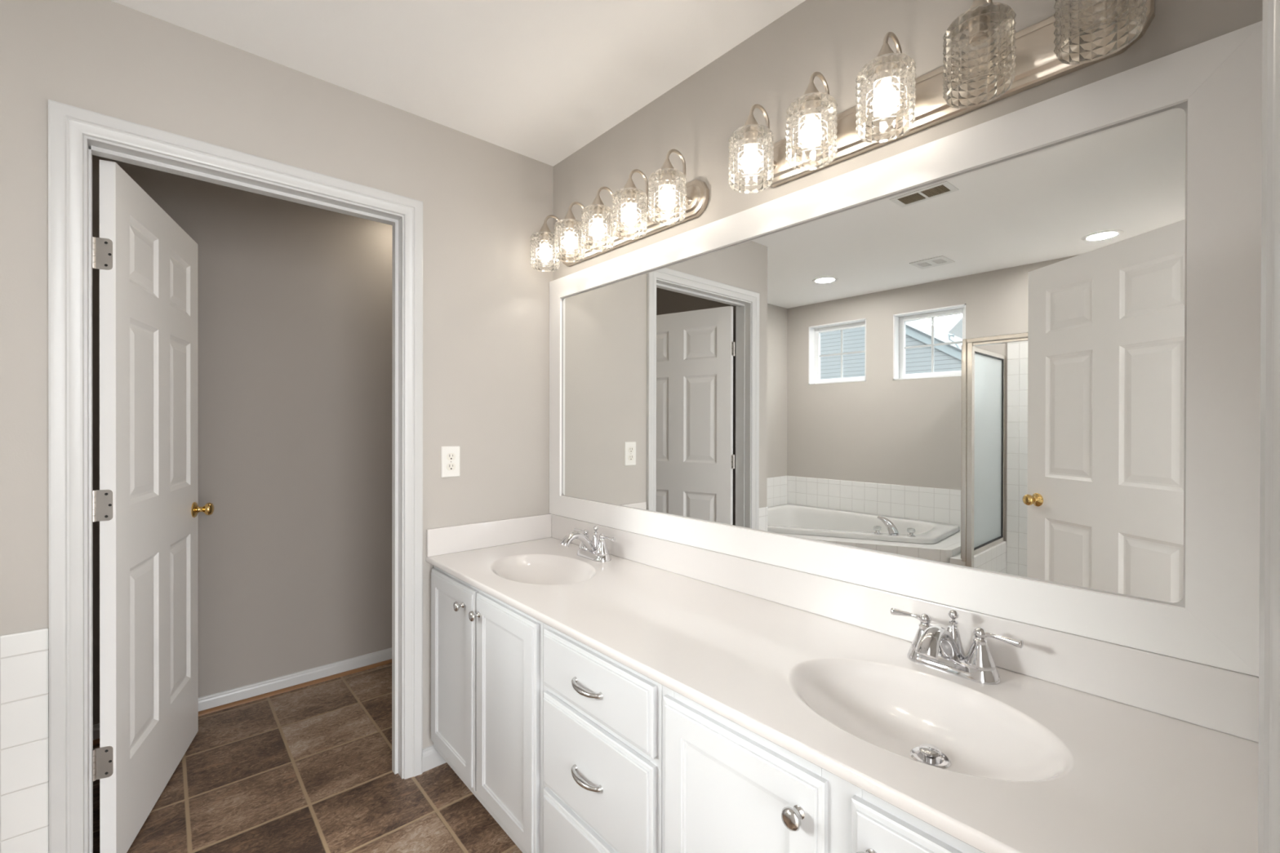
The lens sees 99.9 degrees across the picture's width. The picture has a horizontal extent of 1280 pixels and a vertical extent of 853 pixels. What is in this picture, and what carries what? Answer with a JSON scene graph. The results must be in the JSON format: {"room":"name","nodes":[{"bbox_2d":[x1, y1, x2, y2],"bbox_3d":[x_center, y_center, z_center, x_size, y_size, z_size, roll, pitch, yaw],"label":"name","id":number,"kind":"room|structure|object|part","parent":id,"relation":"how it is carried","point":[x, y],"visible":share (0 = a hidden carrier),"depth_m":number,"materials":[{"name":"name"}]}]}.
{"room":"bathroom","nodes":[
{"label":"bathroom","id":0,"kind":"room"},
{"bbox_2d":[92,155,392,724],"bbox_3d":[-1.737,0.064,2.690,1.620,2.440,0.116,0,0,-42],"label":"wall","id":1,"kind":"structure","parent":0,"point":[295,300],"depth_m":2.61,"materials":[{"name":"grey paint"}]},
{"bbox_2d":[93,647,391,740],"bbox_3d":[-1.656,1.242,2.682,1.510,0.060,0.012,0,0,-42],"label":"baseboard","id":2,"kind":"structure","parent":1,"relation":"attached to","point":[215,700],"depth_m":2.62,"materials":[{"name":"white wood"}]},
{"bbox_2d":[93,658,391,745],"bbox_3d":[-1.647,1.277,2.672,1.510,0.015,0.016,0,0,-42],"label":"trim","id":3,"kind":"structure","parent":1,"relation":"attached to","point":[388,661],"depth_m":2.61,"materials":[{"name":"brown wood"}]},
{"bbox_2d":[0,0,553,748],"bbox_3d":[-1.031,0.068,1.894,1.620,2.440,0.115,0,0,-42],"label":"wall","id":4,"kind":"structure","parent":0,"point":[486,309],"depth_m":1.76,"materials":[{"name":"grey paint"}]},
{"bbox_2d":[0,628,48,852],"bbox_3d":[-1.557,0.902,1.347,0.106,0.772,0.009,0,0,-42],"label":"wall tile","id":5,"kind":"structure","parent":4,"relation":"attached to","point":[24,655],"depth_m":1.35,"materials":[{"name":"white tile"}]},
{"bbox_2d":[92,159,213,852],"bbox_3d":[-1.701,0.259,1.887,0.167,2.039,0.795,0,0,-25],"label":"door","id":6,"kind":"structure","parent":4,"relation":"in","point":[146,508],"depth_m":1.73,"materials":[{"name":"white wood"}]},
{"bbox_3d":[-1.795,0.341,2.215,0.066,0.064,0.064,0,0,-26],"label":"knob","id":7,"kind":"part","parent":6,"relation":"part of","materials":[{"name":"gold metal"}]},
{"bbox_2d":[48,99,422,852],"bbox_3d":[-1.199,0.228,1.732,0.939,2.121,0.134,0,0,-42],"label":"door frame","id":8,"kind":"structure","parent":4,"relation":"attached to","point":[68,125],"depth_m":1.46,"materials":[{"name":"white wood"}]},
{"bbox_2d":[422,745,446,772],"bbox_3d":[-0.768,1.248,2.048,0.124,0.081,0.012,0,0,-42],"label":"baseboard","id":9,"kind":"structure","parent":4,"relation":"attached to","point":[432,758],"depth_m":2.03,"materials":[{"name":"white wood"}]},
{"bbox_2d":[440,445,459,477],"bbox_3d":[-0.730,0.136,2.078,0.073,0.119,0.008,0,0,-42],"label":"wall outlet","id":10,"kind":"object","parent":4,"relation":"attached to","point":[450,455],"visible":1,"depth_m":2.07,"materials":[{"name":"white plastic"}]},
{"bbox_2d":[446,453,455,460],"bbox_3d":[-0.729,0.117,2.076,0.034,0.028,0.002,0,0,-42],"label":"receptacle","id":11,"kind":"object","parent":10,"relation":"attached to","point":[450,456],"depth_m":2.07,"materials":[{"name":"white plastic"}]},
{"bbox_2d":[446,462,455,471],"bbox_3d":[-0.729,0.155,2.077,0.034,0.028,0.002,0,0,-42],"label":"receptacle","id":12,"kind":"object","parent":10,"relation":"attached to","point":[450,466],"depth_m":2.07,"materials":[{"name":"white plastic"}]},
{"bbox_2d":[93,662,522,852],"bbox_3d":[-1.329,1.320,0.943,3.570,0.060,3.280,0,0,-42],"label":"floor","id":13,"kind":"structure","parent":0,"point":[308,769],"depth_m":1.91,"materials":[{"name":"tile"}]},
{"bbox_2d":[431,565,543,852],"bbox_3d":[-0.340,0.900,1.896,0.578,0.779,0.780,0,0,-42],"label":"base cabinet","id":14,"kind":"object","parent":13,"relation":"on","point":[487,654],"visible":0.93,"depth_m":1.65,"materials":[{"name":"white wood"}]},
{"bbox_3d":[-0.654,0.854,1.875,0.018,0.645,0.374,0,0,-42],"label":"cabinet door","id":15,"kind":"part","parent":14,"relation":"part of","materials":[{"name":"white wood"}]},
{"bbox_3d":[-0.598,0.592,1.775,0.032,0.033,0.033,0,0,-42],"label":"knob","id":16,"kind":"part","parent":14,"relation":"part of","materials":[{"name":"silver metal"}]},
{"bbox_3d":[-0.519,0.593,1.685,0.032,0.033,0.033,0,0,-42],"label":"knob","id":17,"kind":"part","parent":14,"relation":"part of","materials":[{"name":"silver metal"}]},
{"bbox_3d":[-0.400,0.856,1.590,0.018,0.645,0.368,0,0,-42],"label":"cabinet door","id":18,"kind":"part","parent":14,"relation":"part of","materials":[{"name":"white wood"}]},
{"bbox_2d":[542,623,662,852],"bbox_3d":[0.072,0.902,1.434,0.573,0.779,0.457,0,0,-42],"label":"base cabinet","id":19,"kind":"object","parent":13,"relation":"on","point":[602,717],"visible":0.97,"depth_m":1.24,"materials":[{"name":"white wood"}]},
{"bbox_3d":[-0.114,1.069,1.267,0.018,0.221,0.425,0,0,-42],"label":"drawer","id":20,"kind":"part","parent":19,"relation":"part of","materials":[{"name":"white wood"}]},
{"bbox_3d":[-0.132,0.825,1.254,0.029,0.017,0.115,0,0,-42],"label":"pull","id":21,"kind":"part","parent":19,"relation":"part of","materials":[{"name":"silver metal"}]},
{"bbox_3d":[-0.132,0.613,1.254,0.029,0.017,0.115,0,0,-42],"label":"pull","id":22,"kind":"part","parent":19,"relation":"part of","materials":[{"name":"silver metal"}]},
{"bbox_3d":[-0.113,0.822,1.266,0.018,0.240,0.425,0,0,-42],"label":"drawer","id":23,"kind":"part","parent":19,"relation":"part of","materials":[{"name":"white wood"}]},
{"bbox_3d":[-0.113,0.608,1.266,0.018,0.147,0.425,0,0,-42],"label":"drawer","id":24,"kind":"part","parent":19,"relation":"part of","materials":[{"name":"white wood"}]},
{"bbox_2d":[662,684,983,852],"bbox_3d":[0.490,0.904,0.961,0.578,0.779,0.804,0,0,-42],"label":"base cabinet","id":25,"kind":"object","parent":13,"relation":"on","point":[726,788],"visible":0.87,"depth_m":0.91,"materials":[{"name":"white wood"}]},
{"bbox_3d":[0.165,0.862,0.954,0.018,0.638,0.352,0,0,-42],"label":"cabinet door","id":26,"kind":"part","parent":25,"relation":"part of","materials":[{"name":"white wood"}]},
{"bbox_3d":[0.238,0.604,0.833,0.032,0.033,0.033,0,0,-42],"label":"knob","id":27,"kind":"part","parent":25,"relation":"part of","materials":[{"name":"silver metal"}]},
{"bbox_2d":[426,513,1258,852],"bbox_3d":[0.088,0.480,1.435,0.556,0.184,2.058,0,0,-42],"label":"countertop","id":28,"kind":"structure","parent":25,"relation":"on","point":[1082,744],"depth_m":0.99,"materials":[{"name":"white stone"}]},
{"bbox_2d":[489,554,596,585],"bbox_3d":[-0.338,0.529,1.859,0.320,0.082,0.452,0,0,-42],"label":"basin","id":29,"kind":"object","parent":28,"relation":"in","point":[513,569],"depth_m":1.96,"materials":[{"name":"white ceramic"}]},
{"bbox_2d":[560,525,615,562],"bbox_3d":[-0.176,0.430,1.990,0.198,0.117,0.200,0,0,10],"label":"faucet","id":30,"kind":"object","parent":28,"relation":"on","point":[596,549],"visible":1,"depth_m":1.96,"materials":[{"name":"silver metal"}]},
{"bbox_3d":[-0.216,0.425,1.971,0.175,0.086,0.047,0,0,-42],"label":"spout","id":31,"kind":"part","parent":30,"relation":"part of","materials":[{"name":"silver metal"}]},
{"bbox_3d":[-0.226,0.402,2.070,0.024,0.024,0.083,0,0,-42],"label":"lever","id":32,"kind":"part","parent":30,"relation":"part of","materials":[{"name":"silver metal"}]},
{"bbox_3d":[-0.207,0.438,2.047,0.052,0.056,0.052,0,0,-42],"label":"handle","id":33,"kind":"part","parent":30,"relation":"part of","materials":[{"name":"silver metal"}]},
{"bbox_3d":[-0.165,0.391,2.016,0.020,0.039,0.020,0,0,-42],"label":"lift rod","id":34,"kind":"part","parent":30,"relation":"part of","materials":[{"name":"silver metal"}]},
{"bbox_3d":[-0.139,0.438,1.971,0.052,0.056,0.052,0,0,-42],"label":"handle","id":35,"kind":"part","parent":30,"relation":"part of","materials":[{"name":"silver metal"}]},
{"bbox_3d":[-0.119,0.403,1.949,0.024,0.024,0.083,0,0,-42],"label":"lever","id":36,"kind":"part","parent":30,"relation":"part of","materials":[{"name":"silver metal"}]},
{"bbox_2d":[786,657,1073,782],"bbox_3d":[0.474,0.534,0.946,0.320,0.082,0.452,0,0,-42],"label":"basin","id":37,"kind":"object","parent":28,"relation":"in","point":[945,729],"depth_m":0.98,"materials":[{"name":"white ceramic"}]},
{"bbox_2d":[890,607,1023,684],"bbox_3d":[0.632,0.434,1.079,0.198,0.117,0.200,0,0,10],"label":"faucet","id":38,"kind":"object","parent":28,"relation":"on","point":[940,648],"visible":1,"depth_m":1.05,"materials":[{"name":"silver metal"}]},
{"bbox_3d":[0.583,0.406,1.159,0.024,0.024,0.083,0,0,-42],"label":"lever","id":39,"kind":"part","parent":38,"relation":"part of","materials":[{"name":"silver metal"}]},
{"bbox_3d":[0.602,0.442,1.137,0.052,0.056,0.052,0,0,-42],"label":"handle","id":40,"kind":"part","parent":38,"relation":"part of","materials":[{"name":"silver metal"}]},
{"bbox_3d":[0.593,0.429,1.060,0.175,0.086,0.047,0,0,-42],"label":"spout","id":41,"kind":"part","parent":38,"relation":"part of","materials":[{"name":"silver metal"}]},
{"bbox_3d":[0.644,0.395,1.105,0.020,0.039,0.020,0,0,-42],"label":"lift rod","id":42,"kind":"part","parent":38,"relation":"part of","materials":[{"name":"silver metal"}]},
{"bbox_3d":[0.670,0.443,1.060,0.052,0.056,0.052,0,0,-42],"label":"handle","id":43,"kind":"part","parent":38,"relation":"part of","materials":[{"name":"silver metal"}]},
{"bbox_3d":[0.690,0.407,1.038,0.024,0.024,0.083,0,0,-42],"label":"lever","id":44,"kind":"part","parent":38,"relation":"part of","materials":[{"name":"silver metal"}]},
{"bbox_3d":[0.316,0.604,0.746,0.032,0.033,0.033,0,0,-42],"label":"knob","id":45,"kind":"part","parent":25,"relation":"part of","materials":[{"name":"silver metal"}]},
{"bbox_3d":[0.427,0.863,0.658,0.018,0.638,0.353,0,0,-42],"label":"cabinet door","id":46,"kind":"part","parent":25,"relation":"part of","materials":[{"name":"white wood"}]},
{"bbox_2d":[110,0,805,166],"bbox_3d":[-1.297,-1.190,0.906,3.570,0.080,3.360,0,0,-42],"label":"ceiling","id":47,"kind":"structure","parent":0,"point":[541,81],"depth_m":1.64,"materials":[{"name":"white paint"}]},
{"bbox_2d":[553,0,1262,279],"bbox_3d":[-0.010,0.069,2.055,0.120,2.440,3.360,0,0,-42],"label":"wall","id":48,"kind":"structure","parent":0,"point":[697,117],"depth_m":1.48,"materials":[{"name":"grey paint"}]},
{"bbox_2d":[530,149,709,271],"bbox_3d":[-0.125,-0.755,1.950,0.188,0.226,0.826,0,0,-42],"label":"vanity light","id":49,"kind":"object","parent":48,"relation":"attached to","point":[672,202],"visible":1,"depth_m":1.84,"materials":[{"name":"clear glass"}]},
{"bbox_3d":[-0.386,-0.711,2.192,0.118,0.134,0.118,0,0,-42],"label":"lamp shade","id":50,"kind":"part","parent":49,"relation":"part of","materials":[{"name":"clear glass"}]},
{"bbox_3d":[-0.350,-0.792,2.223,0.106,0.155,0.025,0,0,-42],"label":"lamp arm","id":51,"kind":"part","parent":49,"relation":"part of","materials":[{"name":"silver metal"}]},
{"bbox_3d":[-0.269,-0.710,2.059,0.118,0.134,0.118,0,0,-42],"label":"lamp shade","id":52,"kind":"part","parent":49,"relation":"part of","materials":[{"name":"clear glass"}]},
{"bbox_3d":[-0.232,-0.791,2.091,0.106,0.155,0.025,0,0,-42],"label":"lamp arm","id":53,"kind":"part","parent":49,"relation":"part of","materials":[{"name":"silver metal"}]},
{"bbox_3d":[-0.151,-0.710,1.927,0.118,0.134,0.118,0,0,-42],"label":"lamp shade","id":54,"kind":"part","parent":49,"relation":"part of","materials":[{"name":"clear glass"}]},
{"bbox_3d":[-0.115,-0.791,1.959,0.106,0.155,0.025,0,0,-42],"label":"lamp arm","id":55,"kind":"part","parent":49,"relation":"part of","materials":[{"name":"silver metal"}]},
{"bbox_3d":[-0.034,-0.709,1.795,0.118,0.134,0.118,0,0,-42],"label":"lamp shade","id":56,"kind":"part","parent":49,"relation":"part of","materials":[{"name":"clear glass"}]},
{"bbox_3d":[0.003,-0.790,1.826,0.106,0.155,0.025,0,0,-42],"label":"lamp arm","id":57,"kind":"part","parent":49,"relation":"part of","materials":[{"name":"silver metal"}]},
{"bbox_3d":[0.084,-0.708,1.662,0.118,0.134,0.118,0,0,-42],"label":"lamp shade","id":58,"kind":"part","parent":49,"relation":"part of","materials":[{"name":"clear glass"}]},
{"bbox_3d":[0.120,-0.789,1.694,0.106,0.155,0.025,0,0,-42],"label":"lamp arm","id":59,"kind":"part","parent":49,"relation":"part of","materials":[{"name":"silver metal"}]},
{"bbox_2d":[551,514,1258,742],"bbox_3d":[0.295,0.439,1.605,0.019,0.102,2.038,0,0,-42],"label":"backsplash","id":60,"kind":"structure","parent":48,"relation":"attached to","point":[1226,701],"depth_m":1.08,"materials":[{"name":"white stone"}]},
{"bbox_2d":[549,20,1262,676],"bbox_3d":[0.291,-0.124,1.610,0.018,1.020,2.058,0,0,-42],"label":"wall mirror","id":61,"kind":"object","parent":48,"relation":"attached to","point":[1007,366],"visible":0.96,"depth_m":1.12,"materials":[{"name":"white paint"}]},
{"bbox_2d":[562,107,1185,603],"bbox_3d":[0.295,-0.124,1.615,0.004,0.890,1.931,0,0,-42],"label":"mirror glass","id":62,"kind":"object","parent":61,"relation":"on","point":[968,369],"depth_m":1.20,"materials":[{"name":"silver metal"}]},
{"bbox_2d":[728,0,1155,193],"bbox_3d":[0.555,-0.752,1.185,0.188,0.226,0.826,0,0,-42],"label":"vanity light","id":63,"kind":"object","parent":48,"relation":"attached to","point":[985,61],"visible":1,"depth_m":1.11,"materials":[{"name":"clear glass"}]},
{"bbox_3d":[0.294,-0.707,1.426,0.118,0.134,0.118,0,0,-42],"label":"lamp shade","id":64,"kind":"part","parent":63,"relation":"part of","materials":[{"name":"clear glass"}]},
{"bbox_3d":[0.330,-0.788,1.458,0.106,0.155,0.025,0,0,-42],"label":"lamp arm","id":65,"kind":"part","parent":63,"relation":"part of","materials":[{"name":"silver metal"}]},
{"bbox_3d":[0.411,-0.707,1.294,0.118,0.134,0.118,0,0,-42],"label":"lamp shade","id":66,"kind":"part","parent":63,"relation":"part of","materials":[{"name":"clear glass"}]},
{"bbox_3d":[0.448,-0.788,1.325,0.106,0.155,0.025,0,0,-42],"label":"lamp arm","id":67,"kind":"part","parent":63,"relation":"part of","materials":[{"name":"silver metal"}]},
{"bbox_3d":[0.529,-0.706,1.161,0.118,0.134,0.118,0,0,-42],"label":"lamp shade","id":68,"kind":"part","parent":63,"relation":"part of","materials":[{"name":"clear glass"}]},
{"bbox_3d":[0.565,-0.787,1.193,0.106,0.155,0.025,0,0,-42],"label":"lamp arm","id":69,"kind":"part","parent":63,"relation":"part of","materials":[{"name":"silver metal"}]},
{"bbox_3d":[0.646,-0.705,1.029,0.118,0.134,0.118,0,0,-42],"label":"lamp shade","id":70,"kind":"part","parent":63,"relation":"part of","materials":[{"name":"clear glass"}]},
{"bbox_3d":[0.764,-0.705,0.896,0.118,0.134,0.118,0,0,-42],"label":"lamp shade","id":71,"kind":"part","parent":63,"relation":"part of","materials":[{"name":"clear glass"}]},
{"bbox_3d":[-0.791,0.076,-0.755,1.829,2.440,0.195,0,0,-42],"label":"wall","id":72,"kind":"structure","parent":0,"visible":0},
{"bbox_2d":[1257,0,1279,852],"bbox_3d":[0.168,0.235,0.181,0.904,2.121,0.024,0,0,-36],"label":"door frame","id":73,"kind":"structure","parent":72,"relation":"attached to","point":[1268,788],"depth_m":0.43,"materials":[{"name":"white wood"}]}
]}

